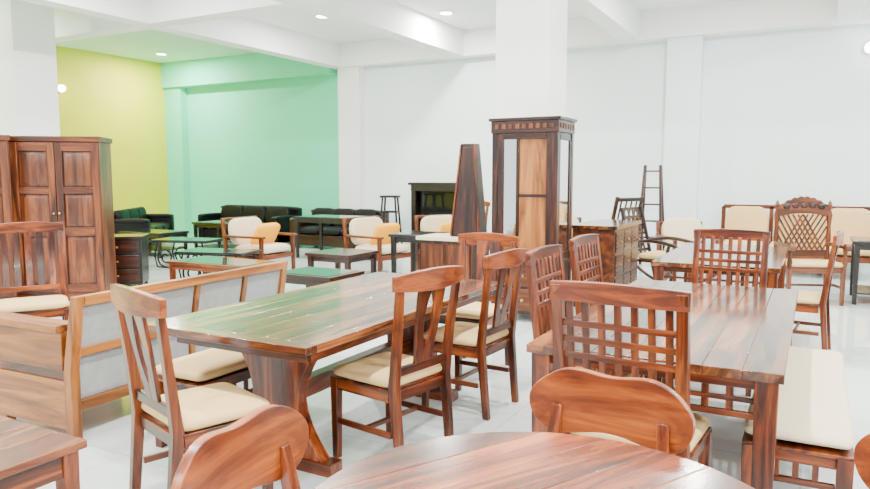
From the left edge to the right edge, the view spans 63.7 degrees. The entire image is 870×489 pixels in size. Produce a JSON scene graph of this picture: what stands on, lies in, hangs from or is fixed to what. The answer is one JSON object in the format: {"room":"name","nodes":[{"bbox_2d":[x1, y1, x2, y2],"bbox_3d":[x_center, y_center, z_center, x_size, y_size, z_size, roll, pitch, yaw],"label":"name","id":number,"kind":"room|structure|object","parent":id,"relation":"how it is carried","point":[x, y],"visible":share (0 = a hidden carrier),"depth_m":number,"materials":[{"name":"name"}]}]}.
{"room":"store","nodes":[
{"label":"store","id":0,"kind":"room"},
{"bbox_2d":[0,0,59,135],"bbox_3d":[-6.244,-1.691,10.706,0.660,4.250,0.660,3,6,28],"label":"pillar","id":1,"kind":"structure","parent":0,"point":[29,101],"depth_m":10.37,"materials":[{"name":"paint"}]},
{"bbox_2d":[56,46,168,213],"bbox_3d":[-10.810,-1.657,10.365,0.200,4.250,17.100,3,6,28],"label":"wall","id":2,"kind":"structure","parent":0,"point":[120,99],"depth_m":16.49,"materials":[{"name":"paint"}]},
{"bbox_2d":[58,84,65,92],"bbox_3d":[-8.004,-3.350,15.012,0.160,0.180,0.180,3,6,28],"label":"wall lamp","id":3,"kind":"object","parent":2,"relation":"attached to","point":[61,88],"visible":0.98,"depth_m":14.97,"materials":[{"name":"glass"}]},
{"bbox_2d":[56,29,257,62],"bbox_3d":[-8.434,-3.705,8.979,5.500,0.100,17.300,3,6,28],"label":"ceiling","id":4,"kind":"structure","parent":0,"point":[140,45],"depth_m":15.05,"materials":[{"name":"white paint"}]},
{"bbox_2d":[155,52,166,54],"bbox_3d":[-6.208,-4.326,15.879,0.260,0.029,0.260,3,6,28],"label":"recessed light","id":5,"kind":"object","parent":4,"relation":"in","point":[157,53],"depth_m":15.78,"materials":[{"name":"white"}]},
{"bbox_2d":[187,70,338,234],"bbox_3d":[-4.398,-2.286,16.695,5.400,4.250,0.200,3,6,28],"label":"wall","id":6,"kind":"structure","parent":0,"point":[267,143],"depth_m":16.34,"materials":[{"name":"green paint"}]},
{"bbox_2d":[164,87,191,234],"bbox_3d":[-6.454,-2.134,17.592,0.550,3.770,0.220,3,6,28],"label":"pilaster","id":7,"kind":"object","parent":6,"relation":"attached to","point":[176,106],"visible":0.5,"depth_m":17.48,"materials":[{"name":"paint"}]},
{"bbox_2d":[16,234,869,488],"bbox_3d":[-1.799,0.979,5.824,20.600,0.100,17.300,3,6,28],"label":"floor","id":8,"kind":"structure","parent":0,"point":[105,461],"depth_m":4.46,"materials":[{"name":"tile"}]},
{"bbox_2d":[0,135,19,298],"bbox_3d":[-5.388,-0.267,8.005,1.040,1.950,0.548,-3,6,-26],"label":"wardrobe","id":9,"kind":"object","parent":8,"relation":"on","point":[6,195],"visible":0.54,"depth_m":7.98,"materials":[{"name":"brown wood"}]},
{"bbox_2d":[0,222,68,320],"bbox_3d":[-3.289,0.384,5.696,0.550,1.110,0.579,-3,7,-30],"label":"slatted chair","id":10,"kind":"object","parent":8,"relation":"on","point":[49,306],"visible":0.88,"depth_m":5.83,"materials":[{"name":"brown wood"}]},
{"bbox_2d":[0,416,86,488],"bbox_3d":[-1.703,0.991,2.422,0.660,0.550,0.660,3,6,28],"label":"side table","id":11,"kind":"object","parent":8,"relation":"on","point":[32,456],"visible":1,"depth_m":2.46,"materials":[{"name":"brown wood"}]},
{"bbox_2d":[10,136,116,300],"bbox_3d":[-4.490,-0.315,8.489,1.020,1.950,0.548,-1,6,-9],"label":"wardrobe","id":12,"kind":"object","parent":8,"relation":"on","point":[66,179],"visible":0.8,"depth_m":8.27,"materials":[{"name":"brown wood"}]},
{"bbox_2d":[115,233,148,284],"bbox_3d":[-4.240,0.220,9.476,0.640,0.690,0.495,-1,6,-11],"label":"dresser","id":13,"kind":"object","parent":8,"relation":"on","point":[131,250],"visible":0.59,"depth_m":9.29,"materials":[{"name":"brown wood"}]},
{"bbox_2d":[0,261,287,437],"bbox_3d":[-1.964,0.603,4.905,0.907,0.830,1.900,3,6,26],"label":"sofa","id":14,"kind":"object","parent":8,"relation":"on","point":[52,371],"visible":0.52,"depth_m":4.11,"materials":[{"name":"brown wood"}]},
{"bbox_2d":[114,207,173,244],"bbox_3d":[-6.269,-0.377,14.922,0.880,0.801,2.030,-1,6,-6],"label":"sofa","id":15,"kind":"object","parent":8,"relation":"on","point":[136,218],"visible":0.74,"depth_m":14.53,"materials":[{"name":"leather"}]},
{"bbox_2d":[118,229,188,257],"bbox_3d":[-5.285,-0.029,13.172,1.100,0.454,0.700,3,6,28],"label":"coffee table","id":16,"kind":"object","parent":8,"relation":"on","point":[153,233],"visible":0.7,"depth_m":13.02,"materials":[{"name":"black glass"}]},
{"bbox_2d":[149,237,222,267],"bbox_3d":[-4.044,0.137,11.482,1.040,0.461,0.600,1,6,13],"label":"table","id":17,"kind":"object","parent":8,"relation":"on","point":[200,240],"visible":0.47,"depth_m":11.34,"materials":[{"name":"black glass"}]},
{"bbox_2d":[110,284,273,488],"bbox_3d":[-1.077,0.676,3.114,0.554,1.040,0.544,-5,8,-43],"label":"dining chair","id":18,"kind":"object","parent":8,"relation":"on","point":[192,413],"visible":0.85,"depth_m":2.97,"materials":[{"name":"brown wood"}]},
{"bbox_2d":[155,348,252,447],"bbox_3d":[-1.197,0.856,4.146,0.360,0.477,0.850,3,6,28],"label":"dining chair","id":19,"kind":"object","parent":8,"relation":"on","point":[209,366],"visible":0.26,"depth_m":3.85,"materials":[{"name":"beige fabric"}]},
{"bbox_2d":[172,247,262,277],"bbox_3d":[-3.007,0.310,9.733,1.040,0.461,0.600,1,6,13],"label":"table","id":20,"kind":"object","parent":8,"relation":"on","point":[194,251],"visible":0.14,"depth_m":9.56,"materials":[{"name":"clear glass"}]},
{"bbox_2d":[166,256,278,279],"bbox_3d":[-2.598,0.425,8.607,1.250,0.454,0.650,3,6,28],"label":"coffee table","id":21,"kind":"object","parent":8,"relation":"on","point":[206,264],"visible":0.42,"depth_m":8.49,"materials":[{"name":"brown wood"}]},
{"bbox_2d":[192,220,263,247],"bbox_3d":[-3.976,-0.134,13.477,1.200,0.604,0.700,3,6,28],"label":"console table","id":22,"kind":"object","parent":8,"relation":"on","point":[216,223],"visible":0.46,"depth_m":13.40,"materials":[{"name":"black wood"}]},
{"bbox_2d":[170,404,308,488],"bbox_3d":[-0.275,0.894,1.721,0.534,0.881,0.523,2,6,22],"label":"dining chair","id":23,"kind":"object","parent":8,"relation":"on","point":[267,445],"visible":1,"depth_m":1.82,"materials":[{"name":"brown wood"}]},
{"bbox_2d":[198,205,301,242],"bbox_3d":[-4.141,-0.460,15.667,2.330,0.820,0.880,3,6,28],"label":"sofa","id":24,"kind":"object","parent":8,"relation":"on","point":[281,215],"visible":0.48,"depth_m":15.64,"materials":[{"name":"leather"}]},
{"bbox_2d":[220,216,296,268],"bbox_3d":[-2.666,0.022,10.604,0.812,0.860,0.810,3,6,26],"label":"armchair","id":25,"kind":"object","parent":8,"relation":"on","point":[247,232],"visible":0.85,"depth_m":10.45,"materials":[{"name":"white fabric"}]},
{"bbox_2d":[147,272,496,477],"bbox_3d":[-0.496,0.706,4.228,1.040,0.760,2.160,3,6,28],"label":"dining table","id":26,"kind":"object","parent":8,"relation":"on","point":[280,338],"visible":0.65,"depth_m":3.61,"materials":[{"name":"brown wood"}]},
{"bbox_2d":[286,266,364,287],"bbox_3d":[-1.211,0.530,7.288,0.750,0.504,0.600,3,6,28],"label":"coffee table","id":27,"kind":"object","parent":8,"relation":"on","point":[309,276],"visible":0.44,"depth_m":7.09,"materials":[{"name":"brown wood"}]},
{"bbox_2d":[293,214,381,257],"bbox_3d":[-1.764,-0.135,12.727,1.400,0.754,0.800,3,6,28],"label":"console table","id":28,"kind":"object","parent":8,"relation":"on","point":[333,219],"visible":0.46,"depth_m":12.65,"materials":[{"name":"brown wood"}]},
{"bbox_2d":[289,208,388,247],"bbox_3d":[-1.968,-0.333,14.437,1.930,0.810,0.880,3,6,28],"label":"sofa","id":29,"kind":"object","parent":8,"relation":"on","point":[308,232],"visible":0.52,"depth_m":14.31,"materials":[{"name":"black leather"}]},
{"bbox_2d":[305,248,378,272],"bbox_3d":[-1.142,0.366,8.664,0.650,0.560,0.650,3,6,28],"label":"side table","id":30,"kind":"object","parent":8,"relation":"on","point":[346,256],"visible":0.78,"depth_m":8.50,"materials":[{"name":"brown wood"}]},
{"bbox_2d":[342,216,411,271],"bbox_3d":[-0.851,0.024,10.592,0.812,0.860,0.810,4,7,38],"label":"armchair","id":31,"kind":"object","parent":8,"relation":"on","point":[367,232],"visible":0.84,"depth_m":10.47,"materials":[{"name":"white fabric"}]},
{"bbox_2d":[380,195,402,243],"bbox_3d":[-0.864,-0.392,13.525,0.435,1.112,0.434,1,6,8],"label":"bar stool","id":32,"kind":"object","parent":8,"relation":"on","point":[383,197],"visible":0.44,"depth_m":13.37,"materials":[{"name":"silver metal"}]},
{"bbox_2d":[330,265,463,457],"bbox_3d":[-0.202,0.617,3.708,0.554,1.040,0.544,4,7,38],"label":"dining chair","id":33,"kind":"object","parent":8,"relation":"on","point":[382,376],"visible":0.96,"depth_m":3.59,"materials":[{"name":"brown wood"}]},
{"bbox_2d":[388,231,449,272],"bbox_3d":[-0.169,0.232,8.977,0.620,0.764,0.620,3,6,28],"label":"side table","id":34,"kind":"object","parent":8,"relation":"on","point":[409,236],"visible":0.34,"depth_m":8.85,"materials":[{"name":"black wood"}]},
{"bbox_2d":[408,182,455,230],"bbox_3d":[0.098,-0.563,14.024,1.250,1.350,0.400,3,6,28],"label":"media cabinet","id":35,"kind":"object","parent":8,"relation":"on","point":[427,198],"visible":0.34,"depth_m":14.03,"materials":[{"name":"brown wood"}]},
{"bbox_2d":[414,214,451,269],"bbox_3d":[0.201,-0.022,11.052,0.810,0.860,0.812,-3,7,-31],"label":"armchair","id":36,"kind":"object","parent":8,"relation":"on","point":[441,222],"visible":0.19,"depth_m":11.11,"materials":[{"name":"white fabric"}]},
{"bbox_2d":[416,233,488,301],"bbox_3d":[0.219,0.310,7.913,0.720,0.820,0.505,3,6,28],"label":"base cabinet","id":37,"kind":"object","parent":8,"relation":"on","point":[436,249],"visible":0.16,"depth_m":7.71,"materials":[{"name":"brown wood"}]},
{"bbox_2d":[450,144,486,236],"bbox_3d":[0.374,-0.597,7.730,0.360,1.020,0.220,3,6,28],"label":"tower","id":38,"kind":"object","parent":37,"relation":"on","point":[468,214],"visible":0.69,"depth_m":7.66,"materials":[{"name":"brown wood"}]},
{"bbox_2d":[421,248,526,420],"bbox_3d":[0.254,0.534,4.542,0.554,1.040,0.544,4,7,32],"label":"dining chair","id":39,"kind":"object","parent":8,"relation":"on","point":[470,340],"visible":0.84,"depth_m":4.40,"materials":[{"name":"brown wood"}]},
{"bbox_2d":[432,232,519,365],"bbox_3d":[0.301,0.445,5.439,0.544,1.040,0.554,4,7,32],"label":"dining chair","id":40,"kind":"object","parent":8,"relation":"on","point":[470,313],"visible":0.38,"depth_m":5.54,"materials":[{"name":"brown wood"}]},
{"bbox_2d":[484,201,489,225],"bbox_3d":[0.625,-0.255,12.488,0.544,1.040,0.554,4,7,38],"label":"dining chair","id":41,"kind":"object","parent":8,"relation":"on","point":[487,204],"visible":0.07,"depth_m":12.47,"materials":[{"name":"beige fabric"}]},
{"bbox_2d":[489,116,577,314],"bbox_3d":[1.008,-0.255,7.274,0.760,2.070,0.550,3,6,28],"label":"glass display cabinet","id":42,"kind":"object","parent":8,"relation":"on","point":[532,157],"visible":0.79,"depth_m":7.05,"materials":[{"name":"brown wood"}]},
{"bbox_2d":[314,432,754,488],"bbox_3d":[0.236,0.975,1.517,1.110,0.760,1.110,-4,7,-33],"label":"round dining table","id":43,"kind":"object","parent":8,"relation":"on","point":[488,460],"visible":1,"depth_m":1.79,"materials":[{"name":"brown wood"}]},
{"bbox_2d":[572,215,581,223],"bbox_3d":[2.040,-0.053,11.368,0.730,0.859,0.802,1,6,8],"label":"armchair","id":44,"kind":"object","parent":8,"relation":"on","point":[575,219],"visible":0.09,"depth_m":11.51,"materials":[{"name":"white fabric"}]},
{"bbox_2d":[525,244,643,377],"bbox_3d":[0.831,0.572,3.857,0.558,1.100,0.530,3,6,28],"label":"dining chair","id":45,"kind":"object","parent":8,"relation":"on","point":[544,264],"visible":0.27,"depth_m":3.82,"materials":[{"name":"brown wood"}]},
{"bbox_2d":[571,219,640,306],"bbox_3d":[2.041,0.207,8.341,0.545,0.940,1.220,3,6,28],"label":"sideboard","id":46,"kind":"object","parent":8,"relation":"on","point":[618,239],"visible":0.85,"depth_m":7.89,"materials":[{"name":"brown wood"}]},
{"bbox_2d":[529,367,695,453],"bbox_3d":[0.418,0.863,2.033,0.523,0.881,0.534,4,7,33],"label":"dining chair","id":47,"kind":"object","parent":8,"relation":"on","point":[645,412],"visible":0.91,"depth_m":2.19,"materials":[{"name":"brown wood"}]},
{"bbox_2d":[569,234,665,384],"bbox_3d":[1.211,0.499,4.594,0.558,1.100,0.530,3,7,30],"label":"dining chair","id":48,"kind":"object","parent":8,"relation":"on","point":[585,255],"visible":0.27,"depth_m":4.65,"materials":[{"name":"brown wood"}]},
{"bbox_2d":[611,196,643,219],"bbox_3d":[2.522,-0.084,9.941,0.530,1.209,0.646,-3,7,-31],"label":"folding chair","id":49,"kind":"object","parent":8,"relation":"on","point":[640,199],"visible":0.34,"depth_m":9.61,"materials":[{"name":"brown wood"}]},
{"bbox_2d":[550,280,711,466],"bbox_3d":[0.810,0.671,2.857,0.530,1.100,0.558,4,7,32],"label":"dining chair","id":50,"kind":"object","parent":8,"relation":"on","point":[635,297],"visible":0.47,"depth_m":2.61,"materials":[{"name":"brown wood"}]},
{"bbox_2d":[638,165,664,263],"bbox_3d":[3.551,-0.466,11.475,0.445,1.664,0.389,3,6,28],"label":"ladder shelf","id":51,"kind":"object","parent":8,"relation":"on","point":[643,189],"visible":0.53,"depth_m":11.41,"materials":[{"name":"brown wood"}]},
{"bbox_2d":[526,279,797,488],"bbox_3d":[1.375,0.744,3.840,1.020,0.760,2.200,3,6,28],"label":"dining table","id":52,"kind":"object","parent":8,"relation":"on","point":[741,336],"visible":0.62,"depth_m":3.06,"materials":[{"name":"brown wood"}]},
{"bbox_2d":[620,206,716,282],"bbox_3d":[2.983,0.059,9.112,1.224,1.067,0.628,5,8,43],"label":"rocking chair","id":53,"kind":"object","parent":8,"relation":"on","point":[649,256],"visible":0.45,"depth_m":9.29,"materials":[{"name":"brown wood"}]},
{"bbox_2d":[655,218,724,280],"bbox_3d":[3.699,0.059,10.244,0.730,0.859,0.802,0,6,-1],"label":"armchair","id":54,"kind":"object","parent":8,"relation":"on","point":[684,228],"visible":0.29,"depth_m":10.40,"materials":[{"name":"white fabric"}]},
{"bbox_2d":[651,243,788,288],"bbox_3d":[2.755,0.464,6.662,1.000,0.760,1.900,3,6,28],"label":"dining table","id":55,"kind":"object","parent":8,"relation":"on","point":[680,259],"visible":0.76,"depth_m":6.03,"materials":[{"name":"brown wood"}]},
{"bbox_2d":[674,228,770,396],"bbox_3d":[2.070,0.453,5.049,0.530,1.100,0.558,4,7,32],"label":"dining chair","id":56,"kind":"object","parent":8,"relation":"on","point":[713,233],"visible":0.32,"depth_m":5.19,"materials":[{"name":"brown wood"}]},
{"bbox_2d":[715,204,869,263],"bbox_3d":[5.437,-0.061,10.583,2.180,1.030,0.770,3,6,28],"label":"sofa","id":57,"kind":"object","parent":8,"relation":"on","point":[853,220],"visible":0.24,"depth_m":10.53,"materials":[{"name":"beige fabric"}]},
{"bbox_2d":[741,346,854,488],"bbox_3d":[1.824,0.909,3.509,0.400,0.497,1.620,3,6,28],"label":"bench","id":58,"kind":"object","parent":8,"relation":"on","point":[815,428],"visible":0.62,"depth_m":2.89,"materials":[{"name":"white fabric"}]},
{"bbox_2d":[777,231,843,349],"bbox_3d":[3.125,0.394,5.946,0.554,1.040,0.544,4,7,32],"label":"dining chair","id":59,"kind":"object","parent":8,"relation":"on","point":[816,302],"visible":0.72,"depth_m":5.72,"materials":[{"name":"brown wood"}]},
{"bbox_2d":[773,196,851,305],"bbox_3d":[4.410,0.065,8.224,0.670,1.246,0.589,1,6,6],"label":"chair","id":60,"kind":"object","parent":8,"relation":"on","point":[804,235],"visible":0.86,"depth_m":8.43,"materials":[{"name":"brown wood"}]},
{"bbox_2d":[849,236,869,304],"bbox_3d":[5.531,0.323,8.163,1.200,0.744,0.800,3,6,28],"label":"console table","id":61,"kind":"object","parent":8,"relation":"on","point":[859,243],"visible":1,"depth_m":8.12,"materials":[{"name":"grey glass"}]},
{"bbox_2d":[854,433,869,488],"bbox_3d":[1.014,0.909,1.566,0.534,0.881,0.523,-2,6,-21],"label":"dining chair","id":62,"kind":"object","parent":8,"relation":"on","point":[862,448],"visible":1,"depth_m":1.83,"materials":[{"name":"brown wood"}]},
{"bbox_2d":[241,0,734,43],"bbox_3d":[0.618,-3.220,4.089,15.100,0.100,17.300,3,6,28],"label":"ceiling","id":63,"kind":"structure","parent":0,"point":[468,14],"depth_m":12.21,"materials":[{"name":"paint"}]},
{"bbox_2d":[54,8,148,42],"bbox_3d":[-6.766,-3.715,12.013,5.150,0.480,0.300,3,6,28],"label":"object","id":64,"kind":"structure","parent":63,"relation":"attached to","point":[69,26],"depth_m":11.30,"materials":[{"name":"paint"}]},
{"bbox_2d":[21,0,339,67],"bbox_3d":[-6.136,-3.265,7.484,0.300,0.480,16.800,3,6,28],"label":"beam","id":65,"kind":"structure","parent":63,"relation":"attached to","point":[240,32],"depth_m":12.07,"materials":[{"name":"paint"}]},
{"bbox_2d":[148,0,294,26],"bbox_3d":[-3.096,-3.518,10.031,2.600,0.480,0.300,3,6,28],"label":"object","id":66,"kind":"structure","parent":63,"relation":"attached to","point":[164,13],"depth_m":10.07,"materials":[{"name":"paint"}]},
{"bbox_2d":[161,53,336,87],"bbox_3d":[-4.451,-4.077,16.261,5.150,0.600,0.300,3,6,28],"label":"beam","id":67,"kind":"structure","parent":63,"relation":"attached to","point":[253,67],"depth_m":16.18,"materials":[{"name":"paint"}]},
{"bbox_2d":[274,0,463,56],"bbox_3d":[-3.588,-3.129,6.106,0.300,0.480,16.800,3,6,28],"label":"beam","id":68,"kind":"structure","parent":63,"relation":"attached to","point":[388,18],"depth_m":11.25,"materials":[{"name":"paint"}]},
{"bbox_2d":[438,10,453,14],"bbox_3d":[0.188,-3.926,11.857,0.260,0.029,0.260,3,6,28],"label":"recessed light","id":69,"kind":"object","parent":63,"relation":"in","point":[443,12],"depth_m":11.80,"materials":[{"name":"white"}]},
{"bbox_2d":[568,0,640,41],"bbox_3d":[-0.679,-2.973,4.535,0.300,0.480,16.800,3,6,28],"label":"beam","id":70,"kind":"structure","parent":63,"relation":"attached to","point":[619,18],"depth_m":10.59,"materials":[{"name":"paint"}]},
{"bbox_2d":[837,0,864,21],"bbox_3d":[2.125,-2.822,3.020,0.300,0.480,16.800,3,6,28],"label":"beam","id":71,"kind":"structure","parent":63,"relation":"attached to","point":[847,10],"depth_m":9.71,"materials":[{"name":"paint"}]},
{"bbox_2d":[495,0,567,117],"bbox_3d":[1.091,-1.419,7.966,0.620,4.250,0.620,3,6,28],"label":"pillar","id":72,"kind":"structure","parent":0,"point":[531,35],"depth_m":7.65,"materials":[{"name":"paint"}]},
{"bbox_2d":[364,23,869,272],"bbox_3d":[4.654,-1.800,11.804,15.200,4.250,0.200,3,6,28],"label":"wall","id":73,"kind":"structure","parent":0,"point":[785,116],"depth_m":12.03,"materials":[{"name":"white paint"}]},
{"bbox_2d":[338,66,365,208],"bbox_3d":[-1.791,-1.885,15.084,0.550,3.770,0.200,3,6,28],"label":"pillar","id":74,"kind":"structure","parent":73,"relation":"attached to","point":[351,97],"depth_m":14.95,"materials":[{"name":"paint"}]},
{"bbox_2d":[331,0,869,69],"bbox_3d":[4.513,-3.655,11.411,15.250,0.480,0.300,3,6,28],"label":"beam","id":75,"kind":"structure","parent":73,"relation":"attached to","point":[737,17],"depth_m":11.56,"materials":[{"name":"paint"}]},
{"bbox_2d":[662,35,703,250],"bbox_3d":[4.180,-1.563,11.846,0.550,3.770,0.220,3,6,28],"label":"column","id":76,"kind":"structure","parent":73,"relation":"attached to","point":[685,55],"depth_m":11.71,"materials":[{"name":"white paint"}]},
{"bbox_2d":[864,42,869,53],"bbox_3d":[6.519,-2.949,10.467,0.180,0.180,0.160,3,6,28],"label":"wall lamp","id":77,"kind":"object","parent":73,"relation":"attached to","point":[867,45],"visible":1,"depth_m":10.48,"materials":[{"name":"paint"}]}
]}

